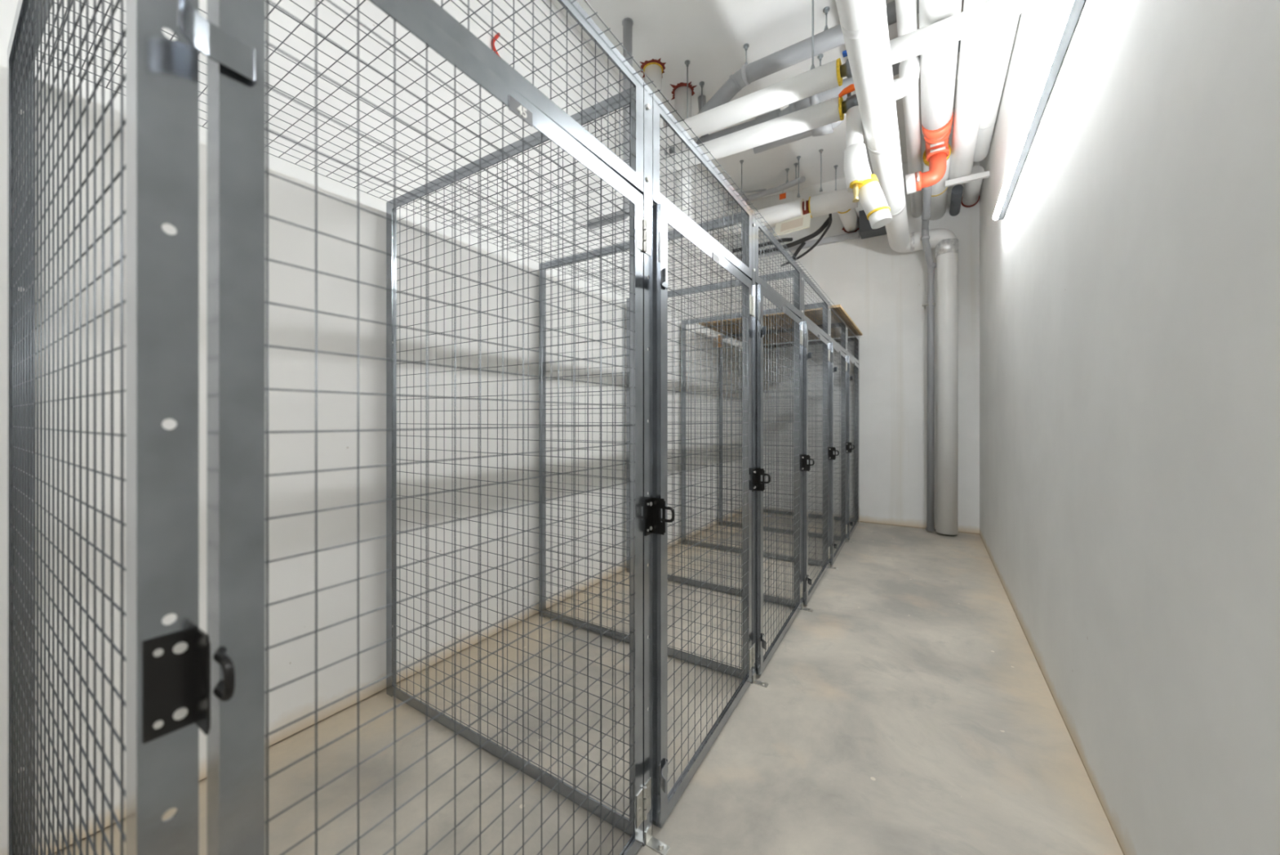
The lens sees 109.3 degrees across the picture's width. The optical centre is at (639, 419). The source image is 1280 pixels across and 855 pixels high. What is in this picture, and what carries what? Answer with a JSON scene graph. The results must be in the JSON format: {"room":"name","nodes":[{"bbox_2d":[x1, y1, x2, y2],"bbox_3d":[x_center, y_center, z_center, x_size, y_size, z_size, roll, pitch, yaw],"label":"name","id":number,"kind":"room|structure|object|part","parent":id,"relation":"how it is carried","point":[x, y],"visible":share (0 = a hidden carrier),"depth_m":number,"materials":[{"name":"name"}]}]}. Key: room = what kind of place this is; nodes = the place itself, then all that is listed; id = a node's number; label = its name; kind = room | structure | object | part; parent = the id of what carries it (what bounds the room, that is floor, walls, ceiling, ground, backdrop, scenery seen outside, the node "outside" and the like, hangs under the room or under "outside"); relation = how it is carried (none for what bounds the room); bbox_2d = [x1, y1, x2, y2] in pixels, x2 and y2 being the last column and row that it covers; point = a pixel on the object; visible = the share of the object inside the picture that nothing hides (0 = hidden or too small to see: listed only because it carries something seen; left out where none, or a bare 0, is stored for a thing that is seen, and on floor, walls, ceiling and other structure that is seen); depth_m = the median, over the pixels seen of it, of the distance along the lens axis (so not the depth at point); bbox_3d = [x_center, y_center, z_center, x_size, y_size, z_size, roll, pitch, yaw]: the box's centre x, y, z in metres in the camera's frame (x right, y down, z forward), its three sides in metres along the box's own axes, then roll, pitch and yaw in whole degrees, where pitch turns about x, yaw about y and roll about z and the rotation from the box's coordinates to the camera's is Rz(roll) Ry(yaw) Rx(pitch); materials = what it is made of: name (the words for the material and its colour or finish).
{"room":"basement storage room","nodes":[
{"label":"basement storage room","id":0,"kind":"room"},
{"bbox_2d":[0,0,734,345],"bbox_3d":[-1.294,-0.815,2.123,0.200,3.970,9.800,0,0,32],"label":"ceiling","id":1,"kind":"structure","parent":0,"point":[7,7],"depth_m":2.33,"materials":[{"name":"white paint"}]},
{"bbox_2d":[0,65,741,854],"bbox_3d":[-1.180,0.135,1.977,0.150,2.059,9.276,0,0,32],"label":"wall","id":2,"kind":"structure","parent":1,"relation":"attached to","point":[291,369],"depth_m":1.90,"materials":[{"name":"white paint"}]},
{"bbox_2d":[493,32,500,56],"bbox_3d":[-0.803,-2.153,2.688,0.018,0.203,0.186,0,0,32],"label":"cable","id":3,"kind":"object","parent":1,"relation":"attached to","point":[496,36],"visible":0.43,"depth_m":2.63,"materials":[{"name":"red plastic"}]},
{"bbox_2d":[54,511,1123,854],"bbox_3d":[-0.123,1.245,1.380,2.974,0.150,9.800,0,0,32],"label":"floor","id":4,"kind":"structure","parent":0,"point":[913,710],"depth_m":1.65,"materials":[{"name":"concrete"}]},
{"bbox_2d":[7,0,670,854],"bbox_3d":[-0.748,0.120,1.192,1.359,2.100,0.989,0,0,32],"label":"cage","id":5,"kind":"object","parent":4,"relation":"on","point":[182,679],"visible":1,"depth_m":0.61,"materials":[{"name":"grey metal"}]},
{"bbox_3d":[-1.028,0.122,0.811,1.294,2.095,0.045,0,0,32],"label":"panel","id":6,"kind":"part","parent":5,"relation":"part of","materials":[{"name":"grey metal"}]},
{"bbox_3d":[-0.235,0.273,0.869,0.036,1.765,0.881,0,0,31],"label":"door","id":7,"kind":"part","parent":5,"relation":"part of","materials":[{"name":"grey metal"}]},
{"bbox_3d":[-0.523,0.122,1.609,1.294,2.095,0.045,0,0,32],"label":"panel","id":8,"kind":"part","parent":5,"relation":"part of","materials":[{"name":"grey metal"}]},
{"bbox_3d":[-0.223,-0.578,0.852,0.002,0.026,0.058,0,0,31],"label":"number plate","id":9,"kind":"part","parent":5,"relation":"part of","materials":[{"name":"white plastic"}]},
{"bbox_3d":[-0.242,-0.772,0.872,0.030,0.305,0.893,0,0,32],"label":"transom panel","id":10,"kind":"part","parent":5,"relation":"part of","materials":[{"name":"grey metal"}]},
{"bbox_2d":[400,88,768,828],"bbox_3d":[-0.252,0.120,1.975,1.359,2.100,0.947,0,0,32],"label":"cage","id":11,"kind":"object","parent":4,"relation":"on","point":[664,212],"visible":0.85,"depth_m":1.75,"materials":[{"name":"grey metal"}]},
{"bbox_3d":[-0.038,0.122,2.374,1.294,2.095,0.045,0,0,32],"label":"panel","id":12,"kind":"part","parent":11,"relation":"part of","materials":[{"name":"grey metal"}]},
{"bbox_3d":[0.253,-0.772,1.653,0.030,0.305,0.855,0,0,32],"label":"transom panel","id":13,"kind":"part","parent":11,"relation":"part of","materials":[{"name":"grey metal"}]},
{"bbox_3d":[0.261,0.273,1.651,0.036,1.765,0.841,0,0,31],"label":"door","id":14,"kind":"part","parent":11,"relation":"part of","materials":[{"name":"grey metal"}]},
{"bbox_3d":[0.273,-0.578,1.634,0.002,0.026,0.058,0,0,31],"label":"number plate","id":15,"kind":"part","parent":11,"relation":"part of","materials":[{"name":"white plastic"}]},
{"bbox_2d":[554,213,813,675],"bbox_3d":[0.237,0.120,2.747,1.359,2.100,0.962,0,0,32],"label":"cage","id":16,"kind":"object","parent":4,"relation":"on","point":[794,311],"visible":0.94,"depth_m":2.75,"materials":[{"name":"grey metal"}]},
{"bbox_3d":[0.455,0.122,3.152,1.294,2.095,0.045,0,0,32],"label":"panel","id":17,"kind":"part","parent":16,"relation":"part of","materials":[{"name":"grey metal"}]},
{"bbox_3d":[0.743,-0.772,2.424,0.030,0.305,0.870,0,0,32],"label":"transom panel","id":18,"kind":"part","parent":16,"relation":"part of","materials":[{"name":"grey metal"}]},
{"bbox_3d":[0.750,0.273,2.423,0.036,1.765,0.856,0,0,31],"label":"door","id":19,"kind":"part","parent":16,"relation":"part of","materials":[{"name":"grey metal"}]},
{"bbox_2d":[667,269,838,604],"bbox_3d":[0.730,0.120,3.524,1.359,2.100,0.961,0,0,32],"label":"cage","id":20,"kind":"object","parent":4,"relation":"on","point":[824,335],"visible":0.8,"depth_m":3.53,"materials":[{"name":"grey metal"}]},
{"bbox_3d":[0.948,0.122,3.929,1.294,2.095,0.045,0,0,32],"label":"panel","id":21,"kind":"part","parent":20,"relation":"part of","materials":[{"name":"grey metal"}]},
{"bbox_3d":[1.235,-0.772,3.202,0.030,0.305,0.869,0,0,32],"label":"transom panel","id":22,"kind":"part","parent":20,"relation":"part of","materials":[{"name":"grey metal"}]},
{"bbox_3d":[1.243,0.273,3.200,0.036,1.765,0.855,0,0,31],"label":"door","id":23,"kind":"part","parent":20,"relation":"part of","materials":[{"name":"grey metal"}]},
{"bbox_2d":[692,302,853,564],"bbox_3d":[1.217,0.120,4.292,1.359,2.100,0.938,0,0,32],"label":"cage","id":24,"kind":"object","parent":4,"relation":"on","point":[842,349],"visible":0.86,"depth_m":4.31,"materials":[{"name":"grey metal"}]},
{"bbox_2d":[717,334,720,346],"bbox_3d":[0.878,-0.855,4.980,0.039,0.130,0.042,0,0,32],"label":"wood block","id":25,"kind":"object","parent":24,"relation":"attached to","point":[718,338],"visible":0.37,"depth_m":4.96,"materials":[{"name":"brown wood"}]},
{"bbox_3d":[1.428,0.122,4.686,1.294,2.095,0.045,0,0,32],"label":"panel","id":26,"kind":"part","parent":24,"relation":"part of","materials":[{"name":"grey metal"}]},
{"bbox_3d":[1.722,-0.772,3.969,0.030,0.305,0.846,0,0,32],"label":"transom panel","id":27,"kind":"part","parent":24,"relation":"part of","materials":[{"name":"grey metal"}]},
{"bbox_3d":[1.729,0.273,3.967,0.036,1.765,0.832,0,0,31],"label":"door","id":28,"kind":"part","parent":24,"relation":"part of","materials":[{"name":"grey metal"}]},
{"bbox_2d":[727,324,865,539],"bbox_3d":[1.706,0.120,5.064,1.359,2.100,0.973,0,0,32],"label":"cage","id":29,"kind":"object","parent":4,"relation":"on","point":[855,360],"visible":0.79,"depth_m":5.07,"materials":[{"name":"grey metal"}]},
{"bbox_2d":[698,304,862,343],"bbox_3d":[1.530,-0.945,4.761,1.285,0.020,1.520,0,0,32],"label":"plywood board","id":30,"kind":"object","parent":29,"relation":"on","point":[839,307],"visible":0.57,"depth_m":4.45,"materials":[{"name":"brown wood"}]},
{"bbox_3d":[1.927,0.122,5.473,1.294,2.095,0.045,0,0,32],"label":"panel","id":31,"kind":"part","parent":29,"relation":"part of","materials":[{"name":"grey metal"}]},
{"bbox_3d":[2.212,-0.772,4.741,0.030,0.305,0.881,0,0,32],"label":"transom panel","id":32,"kind":"part","parent":29,"relation":"part of","materials":[{"name":"grey metal"}]},
{"bbox_3d":[2.219,0.273,4.740,0.036,1.765,0.867,0,0,31],"label":"door","id":33,"kind":"part","parent":29,"relation":"part of","materials":[{"name":"grey metal"}]},
{"bbox_2d":[835,0,958,534],"bbox_3d":[0.522,-0.404,0.905,0.607,3.108,9.228,0,0,32],"label":"insulated pipe","id":34,"kind":"object","parent":4,"relation":"on","point":[863,23],"visible":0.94,"depth_m":4.33,"materials":[{"name":"white"}]},
{"bbox_2d":[920,185,936,531],"bbox_3d":[2.824,-0.477,4.442,0.133,3.255,0.942,0,0,32],"label":"drain pipe","id":35,"kind":"object","parent":4,"relation":"on","point":[926,215],"visible":0.99,"depth_m":4.66,"materials":[{"name":"grey plastic"}]},
{"bbox_2d":[920,235,929,239],"bbox_3d":[2.884,-1.830,4.589,0.076,0.020,0.076,0,0,32],"label":"socket","id":36,"kind":"object","parent":35,"relation":"attached to","point":[923,237],"depth_m":4.56,"materials":[{"name":"grey plastic"}]},
{"bbox_2d":[921,213,930,221],"bbox_3d":[2.787,-1.978,4.426,0.074,0.084,0.066,0,0,32],"label":"socket","id":37,"kind":"object","parent":35,"relation":"attached to","point":[923,218],"depth_m":4.41,"materials":[{"name":"grey plastic"}]},
{"bbox_2d":[929,262,936,267],"bbox_3d":[3.003,-1.580,4.670,0.074,0.040,0.074,0,0,32],"label":"socket","id":38,"kind":"object","parent":35,"relation":"attached to","point":[932,264],"depth_m":4.64,"materials":[{"name":"grey plastic"}]},
{"bbox_3d":[3.149,1.161,4.752,0.270,0.017,0.070,0,0,32],"label":"floor plate","id":39,"kind":"object","parent":4,"relation":"on","visible":0},
{"bbox_2d":[934,247,935,528],"bbox_3d":[3.113,-0.339,4.764,0.036,2.982,0.036,0,0,32],"label":"pipe","id":40,"kind":"object","parent":39,"relation":"on","point":[935,247],"visible":0.18,"depth_m":4.76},
{"bbox_2d":[551,0,964,202],"bbox_3d":[-0.123,-2.875,1.380,2.974,0.150,9.800,0,0,32],"label":"ceiling","id":41,"kind":"structure","parent":0,"point":[712,35],"depth_m":3.44,"materials":[{"name":"white paint"}]},
{"bbox_2d":[588,17,633,229],"bbox_3d":[-0.212,-2.107,3.284,0.376,1.381,0.082,0,0,32],"label":"drain pipe","id":42,"kind":"object","parent":41,"relation":"attached to","point":[627,23],"visible":0.62,"depth_m":3.18,"materials":[{"name":"grey plastic"}]},
{"bbox_2d":[640,58,666,77],"bbox_3d":[0.106,-2.794,3.626,0.207,0.010,0.207,0,0,4],"label":"foam collar","id":43,"kind":"object","parent":41,"relation":"attached to","point":[643,64],"visible":0.66,"depth_m":3.57,"materials":[{"name":"plastic"}]},
{"bbox_2d":[667,85,691,246],"bbox_3d":[0.246,-2.153,3.953,0.433,1.290,0.144,0,0,32],"label":"insulated pipe","id":44,"kind":"object","parent":41,"relation":"hanging from","point":[680,93],"visible":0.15,"depth_m":3.82,"materials":[{"name":"white plastic"}]},
{"bbox_2d":[670,81,697,100],"bbox_3d":[0.373,-2.794,3.877,0.228,0.010,0.218,0,0,7],"label":"foam collar","id":45,"kind":"object","parent":41,"relation":"attached to","point":[681,84],"visible":0.64,"depth_m":3.81,"materials":[{"name":"red plastic"}]},
{"bbox_2d":[684,59,690,148],"bbox_3d":[0.372,-2.457,3.559,0.044,0.684,0.044,0,0,32],"label":"rod","id":46,"kind":"object","parent":41,"relation":"hanging from","point":[687,62],"visible":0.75,"depth_m":3.56,"materials":[{"name":"grey metal"}]},
{"bbox_3d":[0.372,-2.457,3.559,0.009,0.684,0.009,0,0,10],"label":"rod","id":47,"kind":"part","parent":46,"relation":"part of","materials":[{"name":"grey metal"}]},
{"bbox_2d":[643,56,919,174],"bbox_3d":[0.883,-2.390,3.242,1.895,0.830,0.223,0,0,29],"label":"insulated pipe","id":48,"kind":"object","parent":46,"relation":"hanging from","point":[833,110],"visible":0.75,"depth_m":3.16,"materials":[{"name":"white plastic"}]},
{"bbox_3d":[1.327,-2.102,2.900,0.115,0.053,0.044,0,0,32],"label":"orange handle","id":49,"kind":"part","parent":48,"relation":"part of","materials":[{"name":"orange plastic"}]},
{"bbox_2d":[844,105,892,228],"bbox_3d":[1.442,-1.606,2.879,0.272,0.784,0.174,0,0,32],"label":"insulated pipe","id":50,"kind":"object","parent":48,"relation":"attached to","point":[864,185],"visible":0.99,"depth_m":2.85,"materials":[{"name":"white plastic"}]},
{"bbox_2d":[699,81,704,108],"bbox_3d":[0.516,-2.644,3.783,0.044,0.309,0.044,0,0,32],"label":"rod","id":51,"kind":"object","parent":41,"relation":"hanging from","point":[701,83],"visible":0.72,"depth_m":3.78,"materials":[{"name":"grey metal"}]},
{"bbox_3d":[0.516,-2.644,3.783,0.009,0.309,0.009,0,0,-35],"label":"rod","id":52,"kind":"part","parent":51,"relation":"part of","materials":[{"name":"grey metal"}]},
{"bbox_2d":[697,94,708,137],"bbox_3d":[0.552,-2.644,3.971,0.068,0.321,0.127,0,0,32],"label":"drain pipe","id":53,"kind":"object","parent":41,"relation":"attached to","point":[700,96],"visible":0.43,"depth_m":3.93,"materials":[{"name":"grey plastic"}]},
{"bbox_2d":[739,160,743,197],"bbox_3d":[1.103,-2.365,4.924,0.044,0.869,0.044,0,0,32],"label":"rod","id":54,"kind":"object","parent":41,"relation":"hanging from","point":[741,162],"visible":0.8,"depth_m":4.92,"materials":[{"name":"grey metal"}]},
{"bbox_3d":[1.103,-2.365,4.924,0.009,0.869,0.009,0,0,10],"label":"rod","id":55,"kind":"part","parent":54,"relation":"part of","materials":[{"name":"grey metal"}]},
{"bbox_2d":[742,43,749,64],"bbox_3d":[0.796,-2.720,3.403,0.044,0.159,0.044,0,0,32],"label":"rod","id":56,"kind":"object","parent":41,"relation":"hanging from","point":[745,46],"visible":0.82,"depth_m":3.40,"materials":[{"name":"grey metal"}]},
{"bbox_2d":[693,0,919,142],"bbox_3d":[1.247,-2.436,3.131,2.107,0.424,0.151,0,0,32],"label":"drain pipe","id":57,"kind":"object","parent":56,"relation":"hanging from","point":[828,39],"visible":0.62,"depth_m":3.23,"materials":[{"name":"grey plastic"}]},
{"bbox_2d":[785,168,789,182],"bbox_3d":[1.649,-2.724,5.085,0.044,0.149,0.044,0,0,32],"label":"rod","id":58,"kind":"object","parent":41,"relation":"hanging from","point":[786,169],"visible":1,"depth_m":5.08,"materials":[{"name":"grey metal"}]},
{"bbox_2d":[758,217,829,254],"bbox_3d":[1.707,-2.103,5.330,1.079,0.218,0.140,0,0,40],"label":"cable","id":59,"kind":"object","parent":41,"relation":"hanging from","point":[825,224],"visible":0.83,"depth_m":5.21,"materials":[{"name":"black plastic"}]},
{"bbox_2d":[794,162,798,178],"bbox_3d":[1.710,-2.704,4.978,0.044,0.189,0.044,0,0,32],"label":"rod","id":60,"kind":"object","parent":41,"relation":"hanging from","point":[796,163],"visible":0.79,"depth_m":4.97,"materials":[{"name":"grey metal"}]},
{"bbox_2d":[726,176,805,206],"bbox_3d":[1.492,-2.620,5.293,0.257,0.197,1.065,0,0,-38],"label":"conduit","id":61,"kind":"object","parent":60,"relation":"hanging from","point":[794,182],"visible":0.98,"depth_m":5.33,"materials":[{"name":"grey plastic"}]},
{"bbox_2d":[737,188,766,193],"bbox_3d":[1.320,-2.737,5.462,0.385,0.069,0.024,0,0,26],"label":"conduit","id":62,"kind":"object","parent":61,"relation":"attached to","point":[756,190],"visible":0.66,"depth_m":5.44,"materials":[{"name":"grey plastic"}]},
{"bbox_3d":[1.641,-2.620,5.212,0.003,0.081,0.024,0,0,32],"label":"wire","id":63,"kind":"object","parent":61,"relation":"hanging from","visible":0},
{"bbox_2d":[779,192,786,199],"bbox_3d":[1.635,-2.555,5.203,0.070,0.060,0.008,0,0,32],"label":"tag","id":64,"kind":"object","parent":63,"relation":"hanging from","point":[782,196],"visible":1,"depth_m":5.20,"materials":[{"name":"orange"}]},
{"bbox_2d":[796,155,800,197],"bbox_3d":[1.693,-2.587,4.847,0.044,0.424,0.044,0,0,32],"label":"rod","id":65,"kind":"object","parent":41,"relation":"hanging from","point":[797,157],"visible":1,"depth_m":4.84,"materials":[{"name":"grey metal"}]},
{"bbox_3d":[1.693,-2.587,4.847,0.009,0.424,0.009,0,0,-35],"label":"rod","id":66,"kind":"part","parent":65,"relation":"part of","materials":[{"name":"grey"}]},
{"bbox_2d":[753,93,847,153],"bbox_3d":[1.387,-2.611,3.975,0.786,0.375,0.124,0,0,32],"label":"drain pipe","id":67,"kind":"object","parent":41,"relation":"attached to","point":[826,129],"visible":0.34,"depth_m":3.94,"materials":[{"name":"grey plastic"}]},
{"bbox_2d":[811,123,833,136],"bbox_3d":[1.554,-2.485,3.869,0.163,0.124,0.124,0,0,32],"label":"socket","id":68,"kind":"object","parent":67,"relation":"attached to","point":[826,129],"depth_m":3.84,"materials":[{"name":"grey plastic"}]},
{"bbox_2d":[809,0,814,70],"bbox_3d":[1.049,-2.457,2.757,0.044,0.684,0.044,0,0,32],"label":"rod","id":69,"kind":"object","parent":41,"relation":"hanging from","point":[812,1],"visible":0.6,"depth_m":2.75,"materials":[{"name":"grey metal"}]},
{"bbox_3d":[1.049,-2.457,2.757,0.011,0.684,0.011,0,0,-35],"label":"rod","id":70,"kind":"part","parent":69,"relation":"part of","materials":[{"name":"grey metal"}]},
{"bbox_2d":[609,0,1031,160],"bbox_3d":[0.837,-2.099,2.891,2.558,0.243,0.136,0,0,32],"label":"insulated pipe","id":71,"kind":"object","parent":69,"relation":"hanging from","point":[992,14],"visible":0.73,"depth_m":2.66,"materials":[{"name":"white plastic"}]},
{"bbox_3d":[1.217,-2.128,2.630,0.080,0.017,0.035,0,0,32],"label":"blue handle","id":72,"kind":"part","parent":71,"relation":"part of","materials":[{"name":"blue plastic"}]},
{"bbox_2d":[817,53,823,66],"bbox_3d":[1.390,-2.675,3.500,0.044,0.249,0.044,0,0,32],"label":"rod","id":73,"kind":"object","parent":41,"relation":"hanging from","point":[820,56],"visible":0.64,"depth_m":3.49,"materials":[{"name":"grey metal"}]},
{"bbox_2d":[669,40,960,154],"bbox_3d":[1.318,-2.469,3.545,2.432,0.176,0.114,0,0,32],"label":"drain pipe","id":74,"kind":"object","parent":73,"relation":"hanging from","point":[816,99],"visible":0.38,"depth_m":3.57,"materials":[{"name":"grey plastic"}]},
{"bbox_2d":[755,108,780,124],"bbox_3d":[1.052,-2.440,3.714,0.192,0.118,0.114,0,0,32],"label":"socket","id":75,"kind":"object","parent":74,"relation":"attached to","point":[775,113],"depth_m":3.66,"materials":[{"name":"grey plastic"}]},
{"bbox_2d":[788,102,795,111],"bbox_3d":[1.221,-2.462,3.607,0.052,0.109,0.108,0,0,32],"label":"socket","id":76,"kind":"object","parent":74,"relation":"attached to","point":[792,107],"depth_m":3.57,"materials":[{"name":"grey plastic"}]},
{"bbox_2d":[809,93,819,106],"bbox_3d":[1.356,-2.497,3.521,0.062,0.111,0.110,0,0,32],"label":"socket","id":77,"kind":"object","parent":74,"relation":"attached to","point":[814,100],"depth_m":3.49,"materials":[{"name":"grey plastic"}]},
{"bbox_2d":[818,149,823,191],"bbox_3d":[1.884,-2.587,4.726,0.044,0.424,0.044,0,0,32],"label":"rod","id":78,"kind":"object","parent":41,"relation":"hanging from","point":[820,150],"visible":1,"depth_m":4.72,"materials":[{"name":"grey metal"}]},
{"bbox_3d":[1.884,-2.587,4.726,0.009,0.424,0.009,0,0,10],"label":"rod","id":79,"kind":"part","parent":78,"relation":"part of","materials":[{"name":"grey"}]},
{"bbox_2d":[822,6,829,31],"bbox_3d":[1.272,-2.724,3.101,0.044,0.149,0.044,0,0,32],"label":"rod","id":80,"kind":"object","parent":41,"relation":"hanging from","point":[826,9],"visible":0.86,"depth_m":3.10,"materials":[{"name":"grey metal"}]},
{"bbox_3d":[1.272,-2.724,3.101,0.009,0.149,0.009,0,0,-35],"label":"rod","id":81,"kind":"part","parent":80,"relation":"part of","materials":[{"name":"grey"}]},
{"bbox_2d":[833,164,837,190],"bbox_3d":[2.165,-2.652,5.021,0.044,0.294,0.044,0,0,32],"label":"rod","id":82,"kind":"object","parent":41,"relation":"hanging from","point":[835,166],"visible":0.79,"depth_m":5.02,"materials":[{"name":"grey metal"}]},
{"bbox_2d":[948,0,996,179],"bbox_3d":[0.616,-2.452,0.517,0.171,0.676,8.673,0,0,32],"label":"insulated pipe","id":83,"kind":"object","parent":41,"relation":"hanging from","point":[975,52],"visible":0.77,"depth_m":2.99,"materials":[{"name":"white"}]},
{"bbox_2d":[973,14,1019,161],"bbox_3d":[0.697,-2.507,0.401,0.131,0.566,8.564,0,0,32],"label":"insulated pipe","id":84,"kind":"object","parent":41,"relation":"attached to","point":[1005,33],"visible":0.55,"depth_m":3.02,"materials":[{"name":"white"}]},
{"bbox_2d":[734,158,979,533],"bbox_3d":[2.414,-0.815,5.382,2.574,3.970,0.324,0,0,32],"label":"wall","id":85,"kind":"structure","parent":0,"point":[883,290],"depth_m":5.04,"materials":[{"name":"white paint"}]},
{"bbox_2d":[732,237,792,252],"bbox_3d":[1.510,-2.175,5.651,0.741,0.070,0.117,0,0,26],"label":"cable","id":86,"kind":"object","parent":85,"relation":"attached to","point":[784,239],"visible":0.57,"depth_m":5.56,"materials":[{"name":"black plastic"}]},
{"bbox_2d":[711,187,858,239],"bbox_3d":[1.692,-2.230,5.209,1.520,0.208,0.819,0,0,32],"label":"insulated pipe","id":87,"kind":"object","parent":85,"relation":"attached to","point":[839,201],"visible":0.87,"depth_m":4.77,"materials":[{"name":"white plastic"}]},
{"bbox_2d":[773,213,810,235],"bbox_3d":[1.585,-2.021,4.728,0.372,0.216,0.123,0,0,32],"label":"board","id":88,"kind":"object","parent":87,"relation":"hanging from","point":[801,222],"visible":0.93,"depth_m":4.72,"materials":[{"name":"beige"}]},
{"bbox_3d":[1.581,-2.026,4.727,0.225,0.135,0.002,-5,-35,32],"label":"panel","id":89,"kind":"part","parent":88,"relation":"part of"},
{"bbox_2d":[781,213,831,266],"bbox_3d":[1.915,-1.992,5.135,0.179,0.312,0.817,0,0,-21],"label":"cable","id":90,"kind":"object","parent":87,"relation":"hanging from","point":[830,214],"visible":0.9,"depth_m":5.10,"materials":[{"name":"black plastic"}]},
{"bbox_2d":[736,231,859,260],"bbox_3d":[1.877,-2.103,5.538,1.441,0.075,0.079,0,0,32],"label":"cable tray","id":91,"kind":"object","parent":85,"relation":"attached to","point":[855,235],"visible":0.5,"depth_m":5.32,"materials":[{"name":"grey metal"}]},
{"bbox_2d":[791,241,805,258],"bbox_3d":[1.870,-1.977,5.399,0.045,0.220,0.226,0,0,-34],"label":"cable","id":92,"kind":"object","parent":91,"relation":"attached to","point":[802,244],"visible":0.74,"depth_m":5.37,"materials":[{"name":"black plastic"}]},
{"bbox_2d":[842,226,858,232],"bbox_3d":[2.433,-2.228,5.206,0.227,0.225,0.010,0,0,32],"label":"foam collar","id":93,"kind":"object","parent":85,"relation":"attached to","point":[843,228],"visible":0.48,"depth_m":5.23,"materials":[{"name":"plastic"}]},
{"bbox_2d":[858,209,887,239],"bbox_3d":[2.577,-2.170,5.008,0.270,0.240,0.220,0,0,32],"label":"box","id":94,"kind":"object","parent":85,"relation":"attached to","point":[865,231],"visible":0.49,"depth_m":4.97,"materials":[{"name":"grey"}]},
{"bbox_2d":[894,0,922,217],"bbox_3d":[0.496,-2.220,0.964,0.100,0.100,9.300,0,0,32],"label":"insulated pipe","id":95,"kind":"object","parent":85,"relation":"attached to","point":[906,11],"visible":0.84,"depth_m":3.25,"materials":[{"name":"white plastic"}]},
{"bbox_2d":[918,0,961,220],"bbox_3d":[0.630,-2.200,0.879,0.205,0.196,9.300,0,0,32],"label":"insulated pipe","id":96,"kind":"object","parent":85,"relation":"attached to","point":[938,66],"visible":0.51,"depth_m":2.87,"materials":[{"name":"white plastic"}]},
{"bbox_2d":[905,112,953,194],"bbox_3d":[2.265,-2.069,3.573,0.311,0.456,0.510,0,0,32],"label":"coupling","id":97,"kind":"object","parent":96,"relation":"attached to","point":[937,149],"visible":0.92,"depth_m":3.55,"materials":[{"name":"orange paint"}]},
{"bbox_2d":[949,184,963,216],"bbox_3d":[3.129,-2.160,4.496,0.090,0.090,0.545,0,0,32],"label":"drain pipe","id":98,"kind":"object","parent":85,"relation":"attached to","point":[957,189],"visible":0.97,"depth_m":4.40,"materials":[{"name":"grey plastic"}]},
{"bbox_2d":[979,0,1279,854],"bbox_3d":[1.048,-0.815,0.638,0.200,3.970,9.800,0,0,32],"label":"wall","id":99,"kind":"structure","parent":0,"point":[1130,272],"depth_m":1.11,"materials":[{"name":"white paint"}]},
{"bbox_2d":[945,170,989,186],"bbox_3d":[2.842,-2.087,3.947,0.313,0.045,0.030,0,0,32],"label":"support rail","id":100,"kind":"object","parent":99,"relation":"attached to","point":[984,175],"visible":1,"depth_m":3.94,"materials":[{"name":"white metal"}]},
{"bbox_2d":[960,165,984,207],"bbox_3d":[3.225,-2.250,4.405,0.156,0.156,0.595,0,0,32],"label":"insulated pipe","id":101,"kind":"object","parent":99,"relation":"attached to","point":[971,197],"visible":0.83,"depth_m":4.37,"materials":[{"name":"white plastic"}]},
{"bbox_2d":[992,0,1085,220],"bbox_3d":[1.893,-1.408,2.216,0.060,0.042,2.270,0,0,32],"label":"lamp","id":102,"kind":"object","parent":99,"relation":"attached to","point":[1069,11],"visible":1,"depth_m":1.93,"materials":[{"name":"grey plastic"}]}
]}

